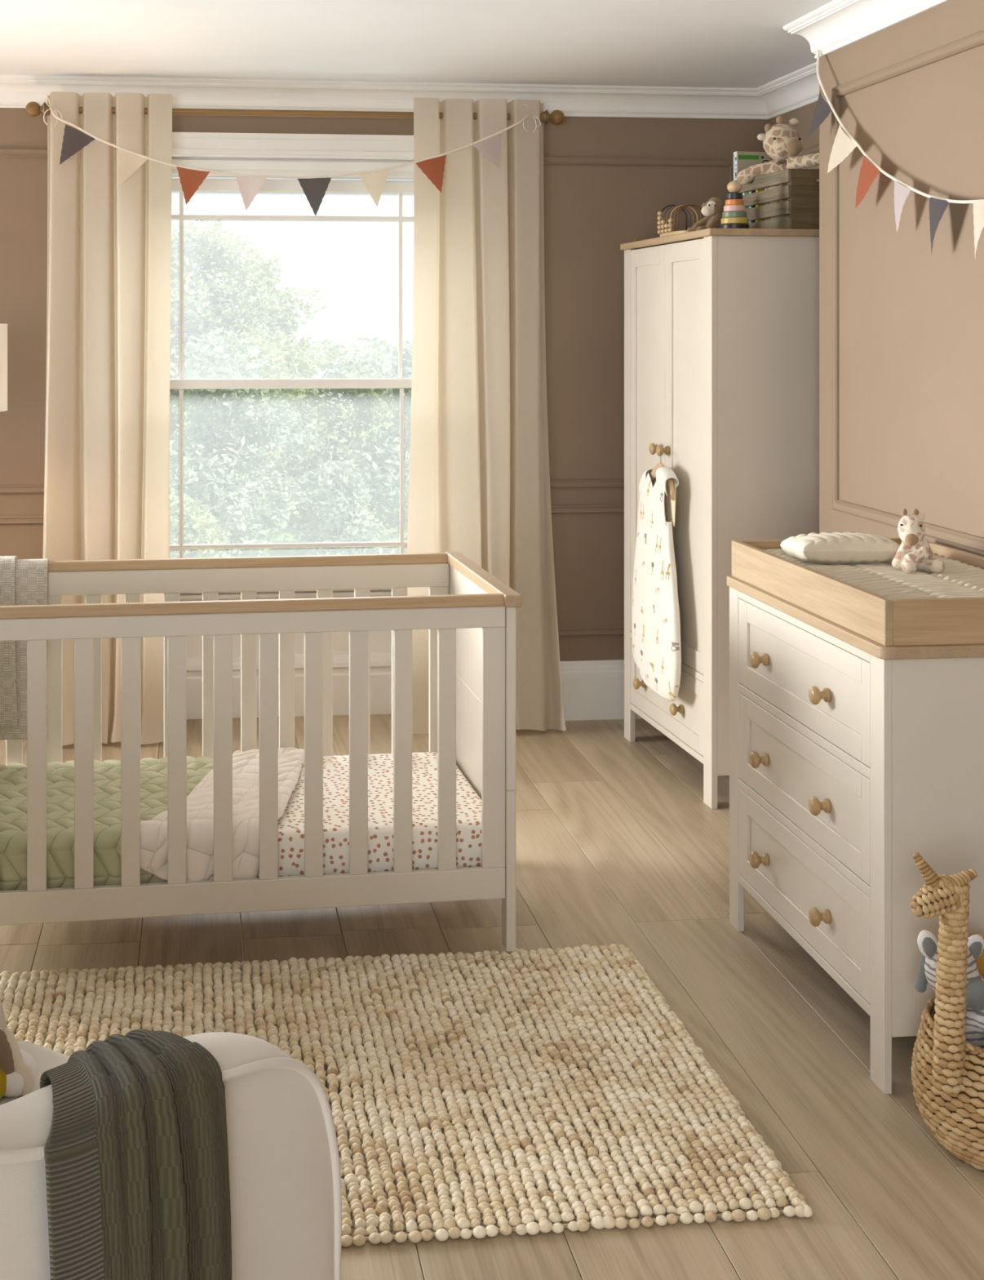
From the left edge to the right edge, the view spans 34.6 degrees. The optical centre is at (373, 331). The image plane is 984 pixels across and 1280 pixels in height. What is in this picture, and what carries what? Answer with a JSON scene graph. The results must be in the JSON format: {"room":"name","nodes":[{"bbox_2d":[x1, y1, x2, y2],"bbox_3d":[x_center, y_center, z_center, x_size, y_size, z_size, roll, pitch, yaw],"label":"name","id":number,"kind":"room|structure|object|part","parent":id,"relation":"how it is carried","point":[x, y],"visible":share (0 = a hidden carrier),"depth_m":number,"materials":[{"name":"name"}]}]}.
{"room":"children's room","nodes":[
{"label":"children's room","id":0,"kind":"room"},
{"bbox_2d":[0,107,769,661],"bbox_3d":[-0.773,0.297,6.170,5.022,2.545,0.120,0,0,-6],"label":"wall","id":1,"kind":"structure","parent":0,"point":[591,211],"depth_m":6.29,"materials":[{"name":"paint"}]},
{"bbox_2d":[0,147,47,524],"bbox_3d":[-1.830,0.256,5.986,1.480,1.923,0.013,0,0,-6],"label":"trim","id":2,"kind":"structure","parent":1,"relation":"attached to","point":[4,153],"depth_m":6.04,"materials":[{"name":"paint"}]},
{"bbox_2d":[179,587,391,719],"bbox_3d":[-0.335,1.278,6.381,1.340,0.545,0.132,0,0,-6],"label":"wall panel","id":3,"kind":"object","parent":1,"relation":"attached to","point":[380,640],"depth_m":6.34,"materials":[{"name":"white paint"}]},
{"bbox_2d":[169,157,413,558],"bbox_3d":[-0.329,0.140,6.330,1.340,1.670,0.145,0,0,-6],"label":"window","id":4,"kind":"structure","parent":1,"relation":"in","point":[262,166],"depth_m":6.31,"materials":[{"name":"white paint"}]},
{"bbox_3d":[-0.328,0.583,6.322,1.240,0.785,0.040,0,0,-6],"label":"sash","id":5,"kind":"part","parent":4,"relation":"part of","materials":[{"name":"white paint"}]},
{"bbox_3d":[-0.333,-0.193,6.367,1.240,0.845,0.040,0,0,-6],"label":"sash","id":6,"kind":"part","parent":4,"relation":"part of","materials":[{"name":"glass"}]},
{"bbox_3d":[-0.329,0.140,6.330,1.340,1.670,0.145,0,0,-6],"label":"frame","id":7,"kind":"part","parent":4,"relation":"part of","materials":[{"name":"white paint"}]},
{"bbox_2d":[172,132,413,155],"bbox_3d":[-0.309,0.388,6.149,1.500,2.325,0.024,0,0,-6],"label":"window frame","id":8,"kind":"structure","parent":1,"relation":"attached to","point":[217,143],"depth_m":6.14,"materials":[{"name":"white paint"}]},
{"bbox_2d":[172,153,413,160],"bbox_3d":[-0.327,0.417,6.311,1.380,2.265,0.299,0,0,-6],"label":"lining","id":9,"kind":"object","parent":1,"relation":"attached to","point":[174,155],"visible":0.03,"depth_m":6.21,"materials":[{"name":"white paint"}]},
{"bbox_2d":[25,102,564,124],"bbox_3d":[-0.287,-0.829,6.069,2.066,0.073,0.186,0,0,-6],"label":"curtain rod","id":10,"kind":"object","parent":1,"relation":"attached to","point":[32,108],"visible":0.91,"depth_m":5.99,"materials":[{"name":"brown wood"}]},
{"bbox_2d":[42,91,172,745],"bbox_3d":[-1.005,0.322,5.890,0.507,2.437,0.121,0,0,-6],"label":"curtain","id":11,"kind":"object","parent":10,"relation":"hanging from","point":[107,466],"visible":0.83,"depth_m":5.88,"materials":[{"name":"beige fabric"}]},
{"bbox_2d":[43,97,541,215],"bbox_3d":[-0.291,-0.657,5.957,1.891,0.442,0.133,0,0,-6],"label":"bunting","id":12,"kind":"object","parent":10,"relation":"hanging from","point":[314,188],"visible":1,"depth_m":5.88,"materials":[{"name":"fabric"}]},
{"bbox_3d":[-0.296,-0.711,5.931,1.830,0.270,0.081,0,0,-6],"label":"cord","id":13,"kind":"part","parent":12,"relation":"part of","materials":[{"name":"fabric"}]},
{"bbox_3d":[-0.280,-0.836,6.006,1.860,0.025,0.025,0,0,-6],"label":"rod","id":14,"kind":"part","parent":10,"relation":"part of","materials":[{"name":"brown wood"}]},
{"bbox_2d":[407,97,566,733],"bbox_3d":[0.424,0.324,6.045,0.631,2.441,0.120,0,0,-8],"label":"curtain","id":15,"kind":"object","parent":10,"relation":"hanging from","point":[479,475],"visible":0.79,"depth_m":6.04,"materials":[{"name":"beige fabric"}]},
{"bbox_2d":[560,659,642,720],"bbox_3d":[1.444,1.434,2.503,1.182,0.232,7.658,0,0,-6],"label":"baseboard","id":16,"kind":"structure","parent":1,"relation":"attached to","point":[593,690],"depth_m":6.27,"materials":[{"name":"white paint"}]},
{"bbox_2d":[543,155,733,636],"bbox_3d":[0.987,0.258,6.298,0.988,1.919,0.013,0,0,-6],"label":"trim","id":17,"kind":"structure","parent":1,"relation":"attached to","point":[548,160],"depth_m":6.29,"materials":[{"name":"paint"}]},
{"bbox_2d":[0,0,834,88],"bbox_3d":[-0.415,-1.025,2.398,5.202,0.100,8.158,0,0,-6],"label":"ceiling","id":18,"kind":"structure","parent":0,"point":[687,43],"depth_m":5.26,"materials":[{"name":"paint"}]},
{"bbox_2d":[0,714,983,1279],"bbox_3d":[-0.478,1.560,2.401,5.025,0.020,7.877,0,0,-6],"label":"floor","id":19,"kind":"structure","parent":0,"point":[618,841],"depth_m":3.81,"materials":[{"name":"brown wood"}]},
{"bbox_2d":[0,324,7,742],"bbox_3d":[-1.381,0.760,5.281,0.392,1.575,0.386,0,0,-6],"label":"floor lamp","id":20,"kind":"object","parent":19,"relation":"on","point":[3,327],"visible":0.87,"depth_m":5.23,"materials":[{"name":"beige"}]},
{"bbox_3d":[-1.402,0.119,5.258,0.344,0.292,0.344,0,0,-6],"label":"lamp shade","id":21,"kind":"part","parent":20,"relation":"part of","materials":[{"name":"beige fabric"}]},
{"bbox_2d":[0,1000,342,1279],"bbox_3d":[-0.626,1.053,2.035,0.799,0.994,0.929,0,0,34],"label":"armchair","id":22,"kind":"object","parent":19,"relation":"on","point":[285,1175],"visible":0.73,"depth_m":2.05,"materials":[{"name":"beige fabric"}]},
{"bbox_3d":[-0.849,1.097,2.278,0.159,0.646,0.770,0,0,34],"label":"arm","id":23,"kind":"part","parent":22,"relation":"part of","materials":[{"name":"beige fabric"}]},
{"bbox_2d":[0,1026,37,1099],"bbox_3d":[-0.572,1.065,2.304,0.157,0.117,0.145,0,0,0],"label":"plush toy","id":24,"kind":"object","parent":22,"relation":"on","point":[18,1068],"visible":0.98,"depth_m":2.27,"materials":[{"name":"beige fabric"}]},
{"bbox_2d":[0,1040,70,1105],"bbox_3d":[-0.578,1.185,2.076,0.464,0.150,0.735,0,0,34],"label":"seat cushion","id":25,"kind":"object","parent":22,"relation":"on","point":[46,1059],"depth_m":2.39,"materials":[{"name":"beige fabric"}]},
{"bbox_2d":[40,1029,231,1279],"bbox_3d":[-0.325,1.173,1.897,0.204,0.580,0.326,0,0,38],"label":"throw blanket","id":26,"kind":"object","parent":22,"relation":"on","point":[136,1153],"visible":1,"depth_m":1.85,"materials":[{"name":"green fabric"}]},
{"bbox_2d":[0,551,522,951],"bbox_3d":[-0.424,1.099,4.133,1.484,0.903,0.780,0,0,-8],"label":"cot","id":27,"kind":"object","parent":19,"relation":"on","point":[468,614],"visible":0.88,"depth_m":3.82,"materials":[{"name":"white wood"}]},
{"bbox_2d":[0,555,48,740],"bbox_3d":[-1.038,0.885,4.409,0.251,0.509,0.087,0,0,-8],"label":"knitted blanket","id":28,"kind":"object","parent":27,"relation":"hanging from","point":[22,581],"visible":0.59,"depth_m":4.39,"materials":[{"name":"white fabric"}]},
{"bbox_3d":[-0.476,0.710,4.491,1.410,0.068,0.020,0,0,-8],"label":"rail","id":29,"kind":"part","parent":27,"relation":"part of","materials":[{"name":"beige paint"}]},
{"bbox_3d":[-0.372,0.702,3.775,1.410,0.052,0.020,0,0,-8],"label":"rail","id":30,"kind":"part","parent":27,"relation":"part of","materials":[{"name":"beige paint"}]},
{"bbox_3d":[-0.372,1.359,3.775,1.410,0.076,0.020,0,0,-8],"label":"rail","id":31,"kind":"part","parent":27,"relation":"part of","materials":[{"name":"beige paint"}]},
{"bbox_2d":[257,751,481,877],"bbox_3d":[-0.425,1.286,4.140,1.400,0.135,0.674,0,0,-8],"label":"mattress","id":32,"kind":"object","parent":27,"relation":"on","point":[424,764],"visible":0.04,"depth_m":3.93,"materials":[{"name":"fabric"}]},
{"bbox_2d":[0,746,304,890],"bbox_3d":[-0.625,1.269,4.089,0.973,0.167,0.680,0,0,-8],"label":"quilt","id":33,"kind":"object","parent":32,"relation":"on","point":[200,770],"visible":0.63,"depth_m":3.87,"materials":[{"name":"green fabric"}]},
{"bbox_3d":[0.235,1.113,4.584,0.024,0.874,0.055,0,0,-8],"label":"leg","id":34,"kind":"part","parent":27,"relation":"part of","materials":[{"name":"beige paint"}]},
{"bbox_3d":[0.286,1.036,4.237,0.019,0.718,0.656,0,0,-8],"label":"panel","id":35,"kind":"part","parent":27,"relation":"part of","materials":[{"name":"beige paint"}]},
{"bbox_3d":[0.337,1.101,3.890,0.024,0.850,0.055,0,0,-8],"label":"leg","id":36,"kind":"part","parent":27,"relation":"part of","materials":[{"name":"beige paint"}]},
{"bbox_2d":[0,943,813,1247],"bbox_3d":[-0.298,1.537,3.225,2.027,0.026,1.206,0,0,-6],"label":"rug","id":37,"kind":"object","parent":19,"relation":"on","point":[522,1091],"visible":0.73,"depth_m":3.23,"materials":[{"name":"fabric"}]},
{"bbox_2d":[620,227,819,808],"bbox_3d":[1.268,0.607,5.582,0.566,1.886,0.939,0,0,-9],"label":"wardrobe","id":38,"kind":"object","parent":19,"relation":"on","point":[722,326],"visible":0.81,"depth_m":5.14,"materials":[{"name":"white wood"}]},
{"bbox_3d":[0.976,0.619,5.963,0.021,1.862,0.073,0,0,-9],"label":"leg","id":39,"kind":"part","parent":38,"relation":"part of","materials":[{"name":"beige paint"}]},
{"bbox_3d":[0.980,1.294,5.773,0.044,0.041,0.041,0,0,-9],"label":"knob","id":40,"kind":"part","parent":38,"relation":"part of","materials":[{"name":"brown wood"}]},
{"bbox_3d":[1.012,0.411,5.735,0.019,1.438,0.386,0,0,-9],"label":"door","id":41,"kind":"part","parent":38,"relation":"part of","materials":[{"name":"beige paint"}]},
{"bbox_3d":[1.005,0.416,5.574,0.044,0.041,0.041,0,0,-9],"label":"knob","id":42,"kind":"part","parent":38,"relation":"part of","materials":[{"name":"brown wood"}]},
{"bbox_2d":[649,444,675,500],"bbox_3d":[1.007,0.485,5.442,0.047,0.171,0.284,0,0,-9],"label":"hanger","id":43,"kind":"object","parent":38,"relation":"hanging from","point":[670,483],"visible":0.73,"depth_m":5.34,"materials":[{"name":"brown wood"}]},
{"bbox_2d":[632,466,681,701],"bbox_3d":[0.984,0.857,5.459,0.060,0.788,0.456,0,0,-9],"label":"sleeping bag","id":44,"kind":"object","parent":43,"relation":"hanging from","point":[656,619],"visible":1,"depth_m":5.38,"materials":[{"name":"fabric"}]},
{"bbox_3d":[0.995,0.512,5.426,0.018,0.117,0.256,0,0,-9],"label":"hanger arm","id":45,"kind":"part","parent":43,"relation":"part of","materials":[{"name":"brown wood"}]},
{"bbox_3d":[1.016,0.416,5.501,0.044,0.041,0.041,0,0,-9],"label":"knob","id":46,"kind":"part","parent":38,"relation":"part of","materials":[{"name":"brown wood"}]},
{"bbox_3d":[1.040,1.144,5.547,0.020,0.023,0.769,0,0,-9],"label":"rail","id":47,"kind":"part","parent":38,"relation":"part of","materials":[{"name":"beige paint"}]},
{"bbox_3d":[1.041,1.279,5.547,0.019,0.243,0.766,0,0,-9],"label":"drawer","id":48,"kind":"part","parent":38,"relation":"part of","materials":[{"name":"beige paint"}]},
{"bbox_3d":[1.040,1.413,5.547,0.020,0.022,0.769,0,0,-9],"label":"rail","id":49,"kind":"part","parent":38,"relation":"part of","materials":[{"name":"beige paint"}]},
{"bbox_3d":[1.041,1.294,5.379,0.044,0.041,0.041,0,0,-9],"label":"knob","id":50,"kind":"part","parent":38,"relation":"part of","materials":[{"name":"brown wood"}]},
{"bbox_2d":[657,204,705,236],"bbox_3d":[1.104,-0.399,5.585,0.124,0.124,0.270,0,0,-9],"label":"toy","id":51,"kind":"object","parent":38,"relation":"on","point":[666,232],"visible":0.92,"depth_m":5.60,"materials":[{"name":"brown wood"}]},
{"bbox_3d":[1.070,0.411,5.355,0.019,1.438,0.378,0,0,-9],"label":"door","id":52,"kind":"part","parent":38,"relation":"part of","materials":[{"name":"beige paint"}]},
{"bbox_2d":[687,197,724,231],"bbox_3d":[1.157,-0.400,5.410,0.137,0.128,0.069,0,0,-16],"label":"plush","id":53,"kind":"object","parent":38,"relation":"on","point":[713,210],"visible":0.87,"depth_m":5.39,"materials":[{"name":"brown fur"}]},
{"bbox_3d":[1.104,0.619,5.131,0.021,1.862,0.073,0,0,-9],"label":"leg","id":54,"kind":"part","parent":38,"relation":"part of","materials":[{"name":"beige paint"}]},
{"bbox_2d":[720,180,749,228],"bbox_3d":[1.200,-0.419,5.210,0.095,0.165,0.095,0,0,-6],"label":"stacking toy","id":55,"kind":"object","parent":38,"relation":"on","point":[735,215],"visible":0.94,"depth_m":5.18,"materials":[{"name":"multicoloured wood"}]},
{"bbox_3d":[1.365,0.566,5.145,0.499,1.755,0.018,0,0,-9],"label":"panel","id":56,"kind":"part","parent":38,"relation":"part of","materials":[{"name":"beige paint"}]},
{"bbox_2d":[738,168,819,229],"bbox_3d":[1.480,-0.438,5.445,0.300,0.202,0.500,0,0,-9],"label":"wooden crate","id":57,"kind":"object","parent":38,"relation":"on","point":[802,207],"visible":0.41,"depth_m":5.19,"materials":[{"name":"brown wood"}]},
{"bbox_2d":[749,191,752,222],"bbox_3d":[1.387,-0.429,5.549,0.116,0.162,0.020,0,0,-9],"label":"book","id":58,"kind":"object","parent":57,"relation":"in","point":[750,192],"visible":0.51,"depth_m":5.53,"materials":[{"name":"white paper"}]},
{"bbox_2d":[733,151,773,193],"bbox_3d":[1.380,-0.498,5.663,0.156,0.300,0.030,0,0,-11],"label":"picture book","id":59,"kind":"object","parent":57,"relation":"in","point":[742,160],"visible":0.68,"depth_m":5.65,"materials":[{"name":"beige paper"}]},
{"bbox_2d":[752,190,755,222],"bbox_3d":[1.392,-0.423,5.519,0.116,0.150,0.020,0,0,-9],"label":"book","id":60,"kind":"object","parent":57,"relation":"in","point":[753,191],"visible":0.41,"depth_m":5.51,"materials":[{"name":"black paper"}]},
{"bbox_2d":[755,187,764,222],"bbox_3d":[1.396,-0.426,5.490,0.116,0.156,0.020,0,0,-9],"label":"book","id":61,"kind":"object","parent":57,"relation":"in","point":[763,188],"visible":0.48,"depth_m":5.47,"materials":[{"name":"yellow paper"}]},
{"bbox_2d":[737,115,819,220],"bbox_3d":[1.450,-0.545,5.384,0.140,0.402,0.400,0,0,-43],"label":"plush","id":62,"kind":"object","parent":57,"relation":"in","point":[781,141],"visible":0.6,"depth_m":5.38,"materials":[{"name":"beige fabric"}]},
{"bbox_2d":[727,537,983,1094],"bbox_3d":[1.232,1.048,3.681,0.564,1.004,0.957,0,0,-6],"label":"dresser","id":63,"kind":"object","parent":19,"relation":"on","point":[857,713],"visible":0.98,"depth_m":3.34,"materials":[{"name":"white wood"}]},
{"bbox_3d":[0.948,1.107,4.087,0.018,0.885,0.067,0,0,-6],"label":"leg","id":64,"kind":"part","parent":63,"relation":"part of","materials":[{"name":"beige paint"}]},
{"bbox_3d":[0.950,1.299,3.861,0.044,0.041,0.041,0,0,-6],"label":"knob","id":65,"kind":"part","parent":63,"relation":"part of","materials":[{"name":"brown wood"}]},
{"bbox_3d":[0.950,1.053,3.861,0.044,0.041,0.041,0,0,-6],"label":"knob","id":66,"kind":"part","parent":63,"relation":"part of","materials":[{"name":"brown wood"}]},
{"bbox_3d":[0.950,0.807,3.861,0.044,0.041,0.041,0,0,-6],"label":"knob","id":67,"kind":"part","parent":63,"relation":"part of","materials":[{"name":"brown wood"}]},
{"bbox_3d":[0.996,1.410,3.655,0.017,0.022,0.803,0,0,-6],"label":"rail","id":68,"kind":"part","parent":63,"relation":"part of","materials":[{"name":"beige paint"}]},
{"bbox_3d":[0.996,1.165,3.655,0.017,0.022,0.803,0,0,-6],"label":"rail","id":69,"kind":"part","parent":63,"relation":"part of","materials":[{"name":"beige paint"}]},
{"bbox_3d":[0.996,0.918,3.655,0.017,0.022,0.803,0,0,-6],"label":"rail","id":70,"kind":"part","parent":63,"relation":"part of","materials":[{"name":"beige paint"}]},
{"bbox_3d":[0.996,0.676,3.655,0.017,0.022,0.803,0,0,-6],"label":"rail","id":71,"kind":"part","parent":63,"relation":"part of","materials":[{"name":"beige paint"}]},
{"bbox_3d":[0.997,1.288,3.655,0.019,0.220,0.800,0,0,-6],"label":"drawer","id":72,"kind":"part","parent":63,"relation":"part of","materials":[{"name":"beige paint"}]},
{"bbox_3d":[0.997,1.042,3.655,0.019,0.220,0.800,0,0,-6],"label":"drawer","id":73,"kind":"part","parent":63,"relation":"part of","materials":[{"name":"beige paint"}]},
{"bbox_3d":[0.997,0.797,3.655,0.019,0.217,0.800,0,0,-6],"label":"drawer","id":74,"kind":"part","parent":63,"relation":"part of","materials":[{"name":"beige paint"}]},
{"bbox_2d":[732,540,893,646],"bbox_3d":[1.000,0.593,3.655,0.018,0.094,0.928,0,0,-6],"label":"tray","id":75,"kind":"object","parent":63,"relation":"on","point":[862,617],"depth_m":3.55,"materials":[{"name":"brown wood"}]},
{"bbox_3d":[0.992,1.299,3.484,0.044,0.041,0.041,0,0,-6],"label":"knob","id":76,"kind":"part","parent":63,"relation":"part of","materials":[{"name":"brown wood"}]},
{"bbox_3d":[0.992,1.053,3.484,0.044,0.041,0.041,0,0,-6],"label":"knob","id":77,"kind":"part","parent":63,"relation":"part of","materials":[{"name":"brown wood"}]},
{"bbox_3d":[0.992,0.807,3.484,0.044,0.041,0.041,0,0,-6],"label":"knob","id":78,"kind":"part","parent":63,"relation":"part of","materials":[{"name":"brown wood"}]},
{"bbox_2d":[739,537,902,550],"bbox_3d":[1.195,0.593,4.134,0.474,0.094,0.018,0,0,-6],"label":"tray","id":79,"kind":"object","parent":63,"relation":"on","point":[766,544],"depth_m":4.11,"materials":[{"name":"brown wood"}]},
{"bbox_2d":[763,548,983,599],"bbox_3d":[1.244,0.595,3.682,0.470,0.067,0.888,0,0,-6],"label":"mat","id":80,"kind":"object","parent":63,"relation":"on","point":[957,580],"visible":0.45,"depth_m":3.60,"materials":[{"name":"white fabric"}]},
{"bbox_2d":[780,531,900,564],"bbox_3d":[1.163,0.538,3.897,0.250,0.083,0.210,0,0,0],"label":"pillow","id":81,"kind":"object","parent":80,"relation":"on","point":[824,548],"visible":0.99,"depth_m":3.80,"materials":[{"name":"white fabric"}]},
{"bbox_2d":[892,508,945,573],"bbox_3d":[1.286,0.495,3.717,0.116,0.148,0.102,0,0,0],"label":"plush","id":82,"kind":"object","parent":80,"relation":"on","point":[915,553],"visible":1,"depth_m":3.70,"materials":[{"name":"white fabric"}]},
{"bbox_3d":[1.044,1.107,3.222,0.018,0.885,0.067,0,0,-6],"label":"leg","id":83,"kind":"part","parent":63,"relation":"part of","materials":[{"name":"beige paint"}]},
{"bbox_2d":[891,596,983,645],"bbox_3d":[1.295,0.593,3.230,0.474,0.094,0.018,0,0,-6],"label":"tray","id":84,"kind":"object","parent":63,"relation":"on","point":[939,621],"depth_m":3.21,"materials":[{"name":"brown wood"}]},
{"bbox_3d":[1.307,1.050,3.228,0.507,0.770,0.018,0,0,-6],"label":"panel","id":85,"kind":"part","parent":63,"relation":"part of","materials":[{"name":"beige paint"}]},
{"bbox_2d":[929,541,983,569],"bbox_3d":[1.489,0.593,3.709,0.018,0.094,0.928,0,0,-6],"label":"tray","id":86,"kind":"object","parent":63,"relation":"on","point":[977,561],"depth_m":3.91,"materials":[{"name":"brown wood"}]},
{"bbox_2d":[910,852,983,1170],"bbox_3d":[1.222,1.254,2.988,0.375,0.590,0.375,0,0,19],"label":"basket","id":87,"kind":"object","parent":19,"relation":"on","point":[948,1072],"visible":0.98,"depth_m":2.88,"materials":[{"name":"wicker"}]},
{"bbox_2d":[915,929,983,1048],"bbox_3d":[1.177,1.364,3.033,0.228,0.415,0.169,0,0,38],"label":"plush","id":88,"kind":"object","parent":87,"relation":"in","point":[927,942],"visible":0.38,"depth_m":3.01,"materials":[{"name":"grey fabric"}]},
{"bbox_2d":[976,933,983,978],"bbox_3d":[1.207,1.342,3.107,0.137,0.300,0.042,0,0,-22],"label":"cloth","id":89,"kind":"object","parent":87,"relation":"in","point":[980,960],"visible":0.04,"depth_m":3.08,"materials":[{"name":"yellow fabric"}]},
{"bbox_2d":[769,0,983,556],"bbox_3d":[1.912,0.297,2.555,0.481,2.545,7.658,0,0,-6],"label":"wall","id":90,"kind":"structure","parent":0,"point":[912,316],"depth_m":4.33,"materials":[{"name":"paint"}]},
{"bbox_2d":[0,0,950,119],"bbox_3d":[-0.405,-0.919,2.298,4.902,0.114,7.658,0,0,-6],"label":"crown molding","id":91,"kind":"structure","parent":90,"relation":"attached to","point":[837,24],"depth_m":6.12,"materials":[{"name":"white paint"}]},
{"bbox_2d":[808,48,983,258],"bbox_3d":[1.484,-0.545,3.937,0.070,0.745,2.007,0,0,-6],"label":"bunting","id":92,"kind":"object","parent":90,"relation":"attached to","point":[843,145],"visible":1,"depth_m":4.45,"materials":[{"name":"fabric"}]},
{"bbox_3d":[1.492,-0.614,3.938,0.054,0.602,2.004,0,0,-6],"label":"cord","id":93,"kind":"part","parent":92,"relation":"part of","materials":[{"name":"fabric"}]},
{"bbox_2d":[831,29,983,551],"bbox_3d":[1.602,0.234,3.113,0.013,1.966,3.435,0,0,-6],"label":"trim","id":94,"kind":"structure","parent":90,"relation":"attached to","point":[977,39],"depth_m":4.71,"materials":[{"name":"paint"}]},
{"label":"outside","id":95,"kind":"structure","parent":0,"visible":0},
{"bbox_2d":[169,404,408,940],"bbox_3d":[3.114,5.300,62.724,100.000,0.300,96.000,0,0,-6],"label":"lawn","id":96,"kind":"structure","parent":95,"point":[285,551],"depth_m":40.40,"materials":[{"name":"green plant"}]},
{"bbox_2d":[169,493,227,558],"bbox_3d":[-3.451,4.125,29.652,1.977,2.130,2.288,0,0,14],"label":"shrub","id":97,"kind":"object","parent":96,"relation":"on","point":[201,527],"visible":0.39,"depth_m":29.52,"materials":[{"name":"green plant"}]},
{"bbox_2d":[169,325,330,506],"bbox_3d":[-3.697,2.507,46.814,5.157,5.408,4.646,0,0,-4],"label":"leafy tree","id":98,"kind":"object","parent":96,"relation":"on","point":[275,360],"visible":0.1,"depth_m":46.04,"materials":[{"name":"green plant"}]},
{"bbox_2d":[169,328,332,557],"bbox_3d":[-3.601,2.539,34.540,4.391,5.258,4.700,0,0,17],"label":"leafy tree","id":99,"kind":"object","parent":96,"relation":"on","point":[226,484],"visible":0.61,"depth_m":34.25,"materials":[{"name":"green plant"}]},
{"bbox_2d":[169,219,346,475],"bbox_3d":[-5.026,0.673,51.820,8.284,8.976,3.875,0,0,-2],"label":"oak tree","id":100,"kind":"object","parent":96,"relation":"on","point":[198,303],"visible":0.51,"depth_m":51.33,"materials":[{"name":"green plant"}]},
{"bbox_2d":[259,334,411,528],"bbox_3d":[-0.743,2.639,41.612,4.361,5.151,4.660,0,0,30],"label":"leafy tree","id":101,"kind":"object","parent":96,"relation":"on","point":[342,439],"visible":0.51,"depth_m":40.71,"materials":[{"name":"green plant"}]},
{"bbox_2d":[283,458,399,555],"bbox_3d":[-0.743,3.762,29.110,2.157,2.869,2.431,0,0,40],"label":"shrub","id":102,"kind":"object","parent":96,"relation":"on","point":[347,520],"visible":0.52,"depth_m":28.93,"materials":[{"name":"green plant"}]},
{"bbox_2d":[348,338,412,541],"bbox_3d":[1.980,2.485,35.107,4.159,5.432,5.067,0,0,43],"label":"leafy tree","id":103,"kind":"object","parent":96,"relation":"on","point":[380,485],"visible":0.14,"depth_m":34.77,"materials":[{"name":"green plant"}]}
]}

